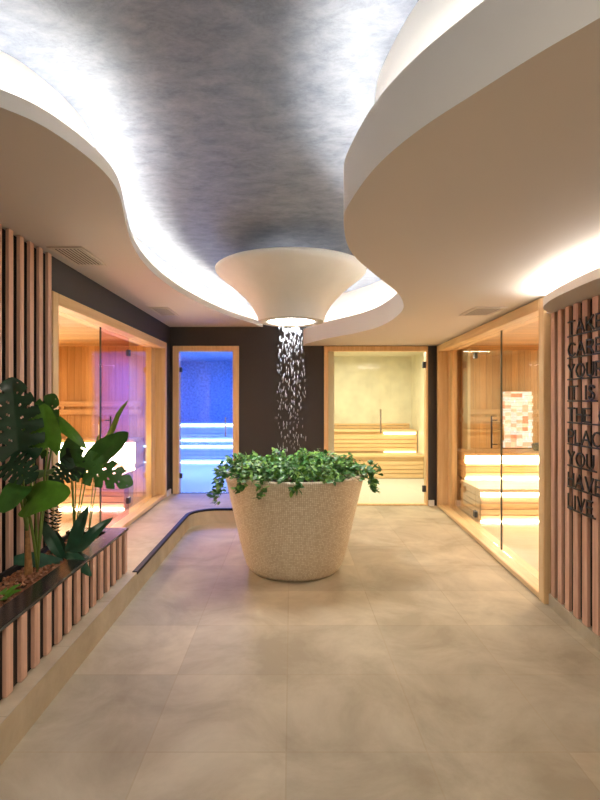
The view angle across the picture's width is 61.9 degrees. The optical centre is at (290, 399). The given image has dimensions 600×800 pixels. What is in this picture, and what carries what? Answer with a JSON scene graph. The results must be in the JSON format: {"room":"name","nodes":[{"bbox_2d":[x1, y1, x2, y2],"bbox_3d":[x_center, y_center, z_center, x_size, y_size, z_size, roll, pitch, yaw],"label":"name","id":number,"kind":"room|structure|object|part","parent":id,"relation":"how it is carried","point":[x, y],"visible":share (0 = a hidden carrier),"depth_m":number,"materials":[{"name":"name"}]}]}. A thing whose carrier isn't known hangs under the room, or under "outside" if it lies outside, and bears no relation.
{"room":"spa sauna area","nodes":[
{"label":"spa sauna area","id":0,"kind":"room"},
{"bbox_2d":[59,315,141,345],"bbox_3d":[-3.115,-0.760,5.165,2.450,0.040,3.510,0,0,0],"label":"ceiling","id":1,"kind":"structure","parent":0,"point":[71,333],"depth_m":5.83,"materials":[{"name":"brown wood"}]},
{"bbox_2d":[59,346,145,496],"bbox_3d":[-3.115,0.295,6.900,2.450,2.070,0.040,0,0,0],"label":"wall","id":2,"kind":"structure","parent":0,"point":[123,377],"depth_m":6.88,"materials":[{"name":"brown wood"}]},
{"bbox_2d":[59,401,140,414],"bbox_3d":[-3.150,0.110,6.854,2.200,0.190,0.049,0,0,0],"label":"backrest","id":3,"kind":"object","parent":2,"relation":"attached to","point":[62,404],"visible":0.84,"depth_m":6.83,"materials":[{"name":"brown wood"}]},
{"bbox_3d":[-3.150,0.055,6.841,2.200,0.070,0.022,0,0,0],"label":"rail","id":4,"kind":"part","parent":3,"relation":"part of","materials":[{"name":"brown wood"}]},
{"bbox_3d":[-3.150,0.165,6.841,2.200,0.070,0.022,0,0,0],"label":"rail","id":5,"kind":"part","parent":3,"relation":"part of","materials":[{"name":"brown wood"}]},
{"bbox_2d":[59,437,143,469],"bbox_3d":[-3.150,0.705,6.650,2.260,0.390,0.420,0,0,0],"label":"bench","id":6,"kind":"object","parent":2,"relation":"attached to","point":[131,456],"visible":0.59,"depth_m":6.45,"materials":[{"name":"brown wood"}]},
{"bbox_2d":[59,497,145,536],"bbox_3d":[-3.115,1.340,5.165,2.450,0.020,3.510,0,0,0],"label":"floor","id":7,"kind":"structure","parent":0,"point":[66,521],"depth_m":5.71,"materials":[{"name":"beige tile"}]},
{"bbox_2d":[59,470,132,509],"bbox_3d":[-3.150,1.115,6.210,2.260,0.430,0.380,0,0,0],"label":"bench","id":8,"kind":"object","parent":7,"relation":"on","point":[111,499],"visible":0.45,"depth_m":6.05,"materials":[{"name":"brown wood"}]},
{"bbox_2d":[52,291,166,531],"bbox_3d":[-1.814,0.273,5.235,0.212,2.115,3.290,0,0,0],"label":"window frame","id":9,"kind":"structure","parent":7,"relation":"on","point":[156,349],"depth_m":6.26,"materials":[{"name":"brown wood"}]},
{"bbox_3d":[-1.814,0.273,3.635,0.212,2.115,0.090,0,0,0],"label":"frame post","id":10,"kind":"part","parent":9,"relation":"part of","materials":[{"name":"brown wood"}]},
{"bbox_3d":[-1.817,1.306,5.235,0.206,0.043,3.110,0,0,0],"label":"frame sill","id":11,"kind":"part","parent":9,"relation":"part of","materials":[{"name":"brown wood"}]},
{"bbox_3d":[-1.875,0.302,6.684,0.070,1.995,0.208,0,0,0],"label":"jamb panel","id":12,"kind":"part","parent":9,"relation":"part of","materials":[{"name":"brown wood"}]},
{"bbox_3d":[-1.814,0.273,6.835,0.212,2.115,0.090,0,0,0],"label":"frame post","id":13,"kind":"part","parent":9,"relation":"part of","materials":[{"name":"brown wood"}]},
{"bbox_2d":[52,256,169,489],"bbox_3d":[-1.810,0.090,1.950,0.180,2.820,10.300,0,0,0],"label":"wall","id":14,"kind":"structure","parent":0,"point":[68,282],"depth_m":4.74,"materials":[{"name":"grey paint"}]},
{"bbox_2d":[0,223,51,572],"bbox_3d":[-1.727,0.147,1.742,0.054,2.364,3.685,0,0,0],"label":"wall panel","id":15,"kind":"object","parent":14,"relation":"attached to","point":[25,270],"visible":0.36,"depth_m":3.17,"materials":[{"name":"brown wood"}]},
{"bbox_2d":[0,107,261,326],"bbox_3d":[-1.080,-1.037,4.150,1.360,0.001,5.900,0,0,0],"label":"ceiling","id":16,"kind":"structure","parent":0,"point":[52,194],"depth_m":2.81,"materials":[{"name":"beige paint"}]},
{"bbox_2d":[46,247,106,265],"bbox_3d":[-1.532,-1.032,3.605,0.245,0.009,0.450,0,0,0],"label":"ceiling vent","id":17,"kind":"object","parent":16,"relation":"in","point":[77,256],"visible":1,"depth_m":3.58,"materials":[{"name":"metal"}]},
{"bbox_2d":[0,51,252,317],"bbox_3d":[-0.932,-1.194,4.141,0.784,0.253,6.049,0,0,10],"label":"light","id":18,"kind":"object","parent":16,"relation":"attached to","point":[16,78],"depth_m":2.19,"materials":[{"name":"white paint"}]},
{"bbox_2d":[0,89,262,326],"bbox_3d":[-0.866,-1.069,4.111,0.724,0.065,6.052,0,0,11],"label":"trim","id":19,"kind":"structure","parent":16,"relation":"attached to","point":[8,101],"depth_m":2.12,"materials":[{"name":"white paint"}]},
{"bbox_2d":[149,308,178,315],"bbox_3d":[-1.485,-1.032,5.850,0.230,0.009,0.500,0,0,0],"label":"ceiling vent","id":20,"kind":"object","parent":16,"relation":"in","point":[160,311],"visible":1,"depth_m":5.84,"materials":[{"name":"white metal"}]},
{"bbox_2d":[181,463,229,491],"bbox_3d":[-1.725,1.340,9.580,2.530,0.020,4.720,0,0,0],"label":"floor","id":21,"kind":"structure","parent":0,"point":[197,477],"depth_m":8.58,"materials":[{"name":"grey tile"}]},
{"bbox_2d":[181,441,232,462],"bbox_3d":[-1.720,1.125,10.900,2.400,0.410,0.600,0,0,0],"label":"bench","id":22,"kind":"object","parent":21,"relation":"on","point":[191,451],"visible":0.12,"depth_m":10.63,"materials":[{"name":"grey"}]},
{"bbox_2d":[181,361,232,420],"bbox_3d":[-1.725,0.205,11.920,2.530,2.250,0.040,0,0,0],"label":"wall","id":23,"kind":"structure","parent":0,"point":[206,386],"depth_m":11.90,"materials":[{"name":"tile"}]},
{"bbox_2d":[181,421,232,440],"bbox_3d":[-1.720,0.710,11.565,2.400,0.420,0.630,0,0,0],"label":"bench","id":24,"kind":"object","parent":23,"relation":"attached to","point":[190,430],"visible":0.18,"depth_m":11.28,"materials":[{"name":"grey"}]},
{"bbox_2d":[181,352,232,360],"bbox_3d":[-1.725,-0.940,9.580,2.530,0.040,4.720,0,0,0],"label":"ceiling","id":25,"kind":"structure","parent":0,"point":[185,356],"depth_m":10.57,"materials":[{"name":"tile"}]},
{"bbox_2d":[0,0,418,305],"bbox_3d":[0.500,-1.345,1.950,4.800,0.050,10.300,0,0,0],"label":"ceiling","id":26,"kind":"structure","parent":0,"point":[225,128],"depth_m":2.20,"materials":[{"name":"silver metal"}]},
{"bbox_2d":[215,247,366,326],"bbox_3d":[0.000,-1.003,4.420,1.330,0.634,1.330,0,0,0],"label":"funnel","id":27,"kind":"object","parent":26,"relation":"hanging from","point":[284,286],"visible":1,"depth_m":4.05,"materials":[{"name":"white paint"}]},
{"bbox_2d":[276,325,306,454],"bbox_3d":[0.002,-0.086,4.412,0.273,1.155,0.250,0,0,15],"label":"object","id":28,"kind":"object","parent":27,"relation":"hanging from","point":[296,325],"visible":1,"depth_m":4.43,"materials":[{"name":"white"}]},
{"bbox_2d":[0,478,599,799],"bbox_3d":[0.020,1.544,3.720,9.240,0.112,13.840,0,0,0],"label":"floor","id":29,"kind":"structure","parent":0,"point":[422,667],"depth_m":2.63,"materials":[{"name":"tile"}]},
{"bbox_2d":[0,494,235,765],"bbox_3d":[-0.750,1.415,1.950,1.940,0.170,10.300,0,0,0],"label":"platform","id":30,"kind":"object","parent":29,"relation":"on","point":[29,698],"visible":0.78,"depth_m":3.22,"materials":[{"name":"stone"}]},
{"bbox_2d":[0,527,127,699],"bbox_3d":[-1.478,1.160,2.442,0.433,0.340,2.885,0,0,0],"label":"planter box","id":31,"kind":"object","parent":30,"relation":"on","point":[37,619],"visible":0.94,"depth_m":2.72,"materials":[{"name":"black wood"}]},
{"bbox_2d":[0,377,58,575],"bbox_3d":[-1.501,0.476,2.852,0.292,1.202,0.522,0,0,-6],"label":"monstera plant","id":32,"kind":"object","parent":31,"relation":"in","point":[20,434],"visible":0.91,"depth_m":2.71,"materials":[{"name":"green plant"}]},
{"bbox_2d":[0,403,86,571],"bbox_3d":[-1.397,0.538,2.910,0.362,1.040,0.530,0,0,0],"label":"plant","id":33,"kind":"object","parent":31,"relation":"in","point":[44,495],"visible":0.88,"depth_m":2.78,"materials":[{"name":"green plant"}]},
{"bbox_2d":[0,536,99,607],"bbox_3d":[-1.498,1.042,2.653,0.354,0.048,2.339,0,0,0],"label":"chips","id":34,"kind":"object","parent":31,"relation":"on","point":[15,578],"visible":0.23,"depth_m":2.90,"materials":[{"name":"brown wood"}]},
{"bbox_2d":[0,584,20,599],"bbox_3d":[-1.527,1.020,2.618,0.211,0.077,0.216,0,0,0],"label":"fern","id":35,"kind":"object","parent":34,"relation":"on","point":[10,591],"visible":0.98,"depth_m":2.65,"materials":[{"name":"green plant"}]},
{"bbox_2d":[44,505,62,553],"bbox_3d":[-1.611,0.813,3.361,0.114,0.485,0.139,0,0,-43],"label":"palm plant","id":36,"kind":"object","parent":31,"relation":"on","point":[57,506],"visible":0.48,"depth_m":3.36,"materials":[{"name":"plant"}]},
{"bbox_2d":[13,506,112,576],"bbox_3d":[-1.461,0.879,3.221,0.574,0.369,0.368,0,0,7],"label":"plant","id":37,"kind":"object","parent":31,"relation":"in","point":[77,542],"visible":0.84,"depth_m":3.26,"materials":[{"name":"green plant"}]},
{"bbox_2d":[48,431,132,523],"bbox_3d":[-1.401,0.639,3.506,0.533,0.834,0.376,0,0,-23],"label":"monstera plant","id":38,"kind":"object","parent":31,"relation":"in","point":[72,464],"visible":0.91,"depth_m":3.46,"materials":[{"name":"green plant"}]},
{"bbox_2d":[88,400,127,529],"bbox_3d":[-1.344,0.529,3.626,0.324,1.053,0.052,0,0,12],"label":"plant","id":39,"kind":"object","parent":31,"relation":"in","point":[112,428],"visible":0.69,"depth_m":3.62,"materials":[{"name":"green plant"}]},
{"bbox_2d":[132,508,232,573],"bbox_3d":[-0.949,1.336,5.279,1.109,0.024,2.695,0,0,32],"label":"trim","id":40,"kind":"structure","parent":30,"relation":"on","point":[170,533],"depth_m":4.89,"materials":[{"name":"black"}]},
{"bbox_2d":[226,465,362,581],"bbox_3d":[0.030,1.071,4.500,1.244,0.858,1.244,0,0,0],"label":"planter","id":41,"kind":"object","parent":29,"relation":"on","point":[305,536],"visible":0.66,"depth_m":4.04,"materials":[{"name":"beige stone"}]},
{"bbox_2d":[206,447,382,504],"bbox_3d":[0.031,0.693,4.453,1.486,0.508,1.440,0,0,-33],"label":"ivy plant","id":42,"kind":"object","parent":41,"relation":"in","point":[301,467],"visible":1,"depth_m":4.19,"materials":[{"name":"green plant"}]},
{"bbox_2d":[335,453,423,478],"bbox_3d":[1.415,1.275,9.740,2.230,0.450,0.480,0,0,0],"label":"bench","id":43,"kind":"object","parent":29,"relation":"on","point":[393,465],"visible":0.37,"depth_m":9.53,"materials":[{"name":"brown wood"}]},
{"bbox_2d":[437,296,550,603],"bbox_3d":[2.065,0.369,5.367,0.212,2.262,3.411,0,0,3],"label":"door frame","id":44,"kind":"structure","parent":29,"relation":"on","point":[539,583],"depth_m":4.86,"materials":[{"name":"brown wood"}]},
{"bbox_3d":[2.166,0.369,7.024,0.212,2.262,0.090,0,0,3],"label":"frame post","id":45,"kind":"part","parent":44,"relation":"part of","materials":[{"name":"brown wood"}]},
{"bbox_3d":[2.218,0.399,6.870,0.070,2.142,0.208,0,0,3],"label":"jamb panel","id":46,"kind":"part","parent":44,"relation":"part of","materials":[{"name":"brown wood"}]},
{"bbox_3d":[2.068,1.476,5.367,0.206,0.043,3.231,0,0,3],"label":"frame sill","id":47,"kind":"part","parent":44,"relation":"part of","materials":[{"name":"brown wood"}]},
{"bbox_3d":[2.015,0.320,4.963,0.064,0.320,0.018,0,0,3],"label":"door handle","id":48,"kind":"part","parent":44,"relation":"part of","materials":[{"name":"brown metal"}]},
{"bbox_3d":[2.097,0.320,4.958,0.030,0.160,0.032,0,0,3],"label":"handle","id":49,"kind":"part","parent":44,"relation":"part of","materials":[{"name":"brown wood"}]},
{"bbox_3d":[1.965,0.369,3.709,0.212,2.262,0.090,0,0,3],"label":"frame post","id":50,"kind":"part","parent":44,"relation":"part of","materials":[{"name":"brown wood"}]},
{"bbox_2d":[460,480,538,522],"bbox_3d":[3.433,1.284,6.415,2.295,0.407,0.730,0,0,0],"label":"bench","id":51,"kind":"object","parent":29,"relation":"on","point":[520,498],"visible":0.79,"depth_m":6.08,"materials":[{"name":"brown wood"}]},
{"bbox_2d":[170,325,436,505],"bbox_3d":[0.215,0.200,7.160,3.870,2.600,0.120,0,0,0],"label":"wall","id":52,"kind":"structure","parent":0,"point":[260,358],"depth_m":7.10,"materials":[{"name":"grey paint"}]},
{"bbox_2d":[173,346,238,493],"bbox_3d":[-1.207,0.281,7.145,0.938,2.097,0.150,0,0,0],"label":"door","id":53,"kind":"structure","parent":52,"relation":"in","point":[177,369],"depth_m":7.08,"materials":[{"name":"brown wood"}]},
{"bbox_2d":[253,310,257,319],"bbox_3d":[0.500,-1.210,7.160,4.800,0.220,0.120,0,0,0],"label":"trim","id":54,"kind":"structure","parent":52,"relation":"on","point":[254,313],"depth_m":7.10,"materials":[{"name":"white paint"}]},
{"bbox_2d":[324,346,427,505],"bbox_3d":[1.206,0.369,7.144,1.477,2.262,0.152,0,0,0],"label":"door","id":55,"kind":"structure","parent":52,"relation":"in","point":[327,349],"depth_m":7.08,"materials":[{"name":"brown wood"}]},
{"bbox_3d":[1.270,0.295,7.099,0.023,0.330,0.062,0,0,0],"label":"handle","id":56,"kind":"part","parent":55,"relation":"part of","materials":[{"name":"brown wood"}]},
{"bbox_2d":[324,0,483,321],"bbox_3d":[0.775,-1.120,3.134,1.709,0.400,7.952,0,0,-16],"label":"cove light","id":57,"kind":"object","parent":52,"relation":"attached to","point":[428,20],"depth_m":1.75,"materials":[{"name":"white paint"}]},
{"bbox_2d":[428,500,433,505],"bbox_3d":[1.990,1.460,7.090,0.080,0.080,0.020,0,0,0],"label":"baseboard","id":58,"kind":"structure","parent":52,"relation":"attached to","point":[430,502],"depth_m":7.08,"materials":[{"name":"white paint"}]},
{"bbox_2d":[303,0,599,344],"bbox_3d":[0.715,-0.877,3.106,1.644,0.215,7.976,0,0,-16],"label":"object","id":59,"kind":"structure","parent":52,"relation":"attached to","point":[495,37],"depth_m":1.33,"materials":[{"name":"white paint"}]},
{"bbox_2d":[328,352,333,456],"bbox_3d":[0.458,0.290,7.275,0.335,2.420,0.090,0,0,0],"label":"pier","id":60,"kind":"object","parent":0,"point":[330,354],"visible":0.07,"depth_m":7.23,"materials":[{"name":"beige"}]},
{"bbox_2d":[334,357,410,452],"bbox_3d":[1.400,0.290,10.620,2.380,2.420,0.040,0,0,0],"label":"wall","id":61,"kind":"structure","parent":0,"point":[363,386],"depth_m":10.60,"materials":[{"name":"beige stone"}]},
{"bbox_2d":[334,423,408,427],"bbox_3d":[1.450,0.542,10.575,2.100,0.105,0.049,0,0,0],"label":"backrest","id":62,"kind":"object","parent":61,"relation":"attached to","point":[337,424],"visible":0.68,"depth_m":10.55,"materials":[{"name":"brown wood"}]},
{"bbox_3d":[1.450,0.515,10.561,2.100,0.040,0.022,0,0,0],"label":"rail","id":63,"kind":"part","parent":62,"relation":"part of","materials":[{"name":"brown wood"}]},
{"bbox_3d":[1.450,0.570,10.561,2.100,0.040,0.022,0,0,0],"label":"rail","id":64,"kind":"part","parent":62,"relation":"part of","materials":[{"name":"brown wood"}]},
{"bbox_2d":[334,428,416,451],"bbox_3d":[1.415,0.825,10.290,2.230,0.450,0.580,0,0,0],"label":"bench","id":65,"kind":"object","parent":61,"relation":"attached to","point":[345,439],"visible":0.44,"depth_m":10.03,"materials":[{"name":"brown wood"}]},
{"bbox_2d":[334,352,422,356],"bbox_3d":[1.400,-0.940,8.910,2.380,0.040,3.460,0,0,0],"label":"ceiling","id":66,"kind":"structure","parent":0,"point":[336,354],"depth_m":10.11,"materials":[{"name":"beige"}]},
{"bbox_2d":[411,349,469,479],"bbox_3d":[2.570,0.290,8.910,0.040,2.420,3.380,0,0,0],"label":"wall","id":67,"kind":"structure","parent":0,"point":[417,372],"depth_m":9.70,"materials":[{"name":"beige stone"}]},
{"bbox_2d":[303,18,599,345],"bbox_3d":[1.435,-0.770,3.300,2.530,0.001,7.600,0,0,0],"label":"ceiling","id":68,"kind":"structure","parent":0,"point":[494,201],"depth_m":1.95,"materials":[{"name":"beige paint"}]},
{"bbox_2d":[459,307,507,315],"bbox_3d":[1.655,-0.764,4.330,0.270,0.009,0.400,0,0,0],"label":"ceiling vent","id":69,"kind":"object","parent":68,"relation":"in","point":[476,311],"visible":1,"depth_m":4.30,"materials":[{"name":"beige paint"}]},
{"bbox_2d":[457,350,538,499],"bbox_3d":[3.395,0.374,7.470,2.490,2.228,0.040,0,0,0],"label":"wall","id":70,"kind":"structure","parent":0,"point":[520,368],"depth_m":7.45,"materials":[{"name":"brown wood"}]},
{"bbox_2d":[457,449,538,478],"bbox_3d":[3.470,0.900,7.115,2.220,0.360,0.630,0,0,0],"label":"bench","id":71,"kind":"object","parent":70,"relation":"attached to","point":[472,463],"visible":0.5,"depth_m":6.83,"materials":[{"name":"brown wood"}]},
{"bbox_2d":[531,442,538,450],"bbox_3d":[3.520,0.654,7.080,0.216,0.122,0.216,0,0,0],"label":"bowl","id":72,"kind":"object","parent":71,"relation":"on","point":[535,446],"visible":0.42,"depth_m":7.04,"materials":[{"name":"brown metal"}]},
{"bbox_2d":[460,409,538,421],"bbox_3d":[3.500,0.230,7.425,2.000,0.190,0.049,0,0,0],"label":"backrest","id":73,"kind":"object","parent":70,"relation":"attached to","point":[472,411],"visible":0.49,"depth_m":7.40,"materials":[{"name":"brown wood"}]},
{"bbox_3d":[3.500,0.175,7.411,2.000,0.070,0.022,0,0,0],"label":"rail","id":74,"kind":"part","parent":73,"relation":"part of","materials":[{"name":"brown wood"}]},
{"bbox_3d":[3.500,0.285,7.411,2.000,0.070,0.022,0,0,0],"label":"rail","id":75,"kind":"part","parent":73,"relation":"part of","materials":[{"name":"brown wood"}]},
{"bbox_2d":[502,391,532,447],"bbox_3d":[3.340,0.290,7.366,0.460,0.840,0.058,0,0,0],"label":"brick panel","id":76,"kind":"object","parent":70,"relation":"attached to","point":[517,406],"visible":0.96,"depth_m":7.35,"materials":[{"name":"orange stone"}]},
{"bbox_2d":[459,320,538,349],"bbox_3d":[3.395,-0.760,5.500,2.490,0.040,3.980,0,0,0],"label":"ceiling","id":77,"kind":"structure","parent":0,"point":[526,337],"depth_m":6.33,"materials":[{"name":"brown wood"}]},
{"bbox_2d":[557,299,591,625],"bbox_3d":[2.087,0.365,2.543,0.388,2.270,2.234,0,0,-13],"label":"wall","id":78,"kind":"structure","parent":0,"point":[591,299],"depth_m":3.37,"materials":[{"name":"black"}]},
{"bbox_2d":[543,268,599,313],"bbox_3d":[1.820,-0.661,2.622,0.446,0.059,2.061,0,0,-2],"label":"trim","id":79,"kind":"structure","parent":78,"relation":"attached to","point":[586,286],"depth_m":2.99,"materials":[{"name":"beige paint"}]},
{"bbox_2d":[549,594,599,651],"bbox_3d":[2.017,1.458,2.522,0.326,0.085,2.268,0,0,-13],"label":"baseboard","id":80,"kind":"structure","parent":78,"relation":"attached to","point":[585,632],"depth_m":3.24,"materials":[{"name":"wood"}]},
{"bbox_2d":[551,295,599,635],"bbox_3d":[1.949,0.393,2.645,0.199,2.041,1.968,0,0,-8],"label":"wall panel","id":81,"kind":"object","parent":78,"relation":"attached to","point":[586,304],"visible":0.93,"depth_m":3.28,"materials":[{"name":"brown wood"}]},
{"bbox_2d":[567,493,595,519],"bbox_3d":[1.833,0.667,3.167,0.011,0.106,0.331,0,0,3],"label":"letters","id":82,"kind":"object","parent":81,"relation":"attached to","point":[587,514],"depth_m":3.15,"materials":[{"name":"black metal"}]},
{"bbox_3d":[1.833,0.715,3.167,0.009,0.010,0.331,0,0,3],"label":"rail","id":83,"kind":"part","parent":82,"relation":"part of","materials":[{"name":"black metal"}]},
{"bbox_2d":[567,450,596,472],"bbox_3d":[1.832,0.384,3.161,0.012,0.106,0.343,0,0,3],"label":"letters","id":84,"kind":"object","parent":81,"relation":"attached to","point":[569,453],"depth_m":3.13,"materials":[{"name":"black metal"}]},
{"bbox_3d":[1.833,0.432,3.161,0.010,0.010,0.343,0,0,3],"label":"rail","id":85,"kind":"part","parent":84,"relation":"part of","materials":[{"name":"black metal"}]},
{"bbox_2d":[567,384,597,401],"bbox_3d":[1.832,-0.041,3.156,0.012,0.106,0.352,0,0,2],"label":"letters","id":86,"kind":"object","parent":81,"relation":"attached to","point":[591,385],"depth_m":3.10,"materials":[{"name":"black metal"}]},
{"bbox_3d":[1.833,0.007,3.156,0.010,0.010,0.352,0,0,2],"label":"rail","id":87,"kind":"part","parent":86,"relation":"part of","materials":[{"name":"black metal"}]},
{"bbox_2d":[567,471,599,497],"bbox_3d":[1.832,0.525,3.120,0.014,0.106,0.423,0,0,2],"label":"letters","id":88,"kind":"object","parent":81,"relation":"attached to","point":[595,494],"depth_m":3.11,"materials":[{"name":"black metal"}]},
{"bbox_3d":[1.833,0.573,3.120,0.012,0.010,0.423,0,0,2],"label":"rail","id":89,"kind":"part","parent":88,"relation":"part of","materials":[{"name":"black metal"}]},
{"bbox_2d":[567,312,599,337],"bbox_3d":[1.832,-0.467,3.117,0.014,0.106,0.430,0,0,2],"label":"letters","id":90,"kind":"object","parent":81,"relation":"attached to","point":[596,328],"depth_m":3.10,"materials":[{"name":"black metal"}]},
{"bbox_3d":[1.833,-0.418,3.117,0.012,0.010,0.430,0,0,2],"label":"rail","id":91,"kind":"part","parent":90,"relation":"part of","materials":[{"name":"black metal"}]},
{"bbox_2d":[567,336,599,358],"bbox_3d":[1.832,-0.325,3.118,0.014,0.106,0.428,0,0,2],"label":"letters","id":92,"kind":"object","parent":81,"relation":"attached to","point":[596,338],"depth_m":3.09,"materials":[{"name":"black metal"}]},
{"bbox_3d":[1.833,-0.277,3.118,0.012,0.010,0.428,0,0,2],"label":"rail","id":93,"kind":"part","parent":92,"relation":"part of","materials":[{"name":"black metal"}]},
{"bbox_2d":[567,360,599,379],"bbox_3d":[1.832,-0.183,3.112,0.014,0.106,0.439,0,0,2],"label":"letters","id":94,"kind":"object","parent":81,"relation":"attached to","point":[594,363],"depth_m":3.09,"materials":[{"name":"black metal"}]},
{"bbox_3d":[1.833,-0.135,3.112,0.012,0.010,0.439,0,0,2],"label":"rail","id":95,"kind":"part","parent":94,"relation":"part of","materials":[{"name":"black metal"}]},
{"bbox_2d":[567,429,599,449],"bbox_3d":[1.832,0.242,3.079,0.016,0.106,0.505,0,0,1],"label":"letters","id":96,"kind":"object","parent":81,"relation":"attached to","point":[572,430],"depth_m":3.12,"materials":[{"name":"black metal"}]},
{"bbox_3d":[1.833,0.290,3.079,0.014,0.010,0.505,0,0,1],"label":"rail","id":97,"kind":"part","parent":96,"relation":"part of","materials":[{"name":"black metal"}]},
{"bbox_2d":[567,407,599,425],"bbox_3d":[1.836,0.100,2.941,0.027,0.106,0.781,0,0,-1],"label":"letters","id":98,"kind":"object","parent":81,"relation":"attached to","point":[583,414],"depth_m":3.13,"materials":[{"name":"black metal"}]},
{"bbox_3d":[1.837,0.148,2.941,0.025,0.010,0.781,0,0,-1],"label":"rail","id":99,"kind":"part","parent":98,"relation":"part of","materials":[{"name":"black metal"}]}
]}

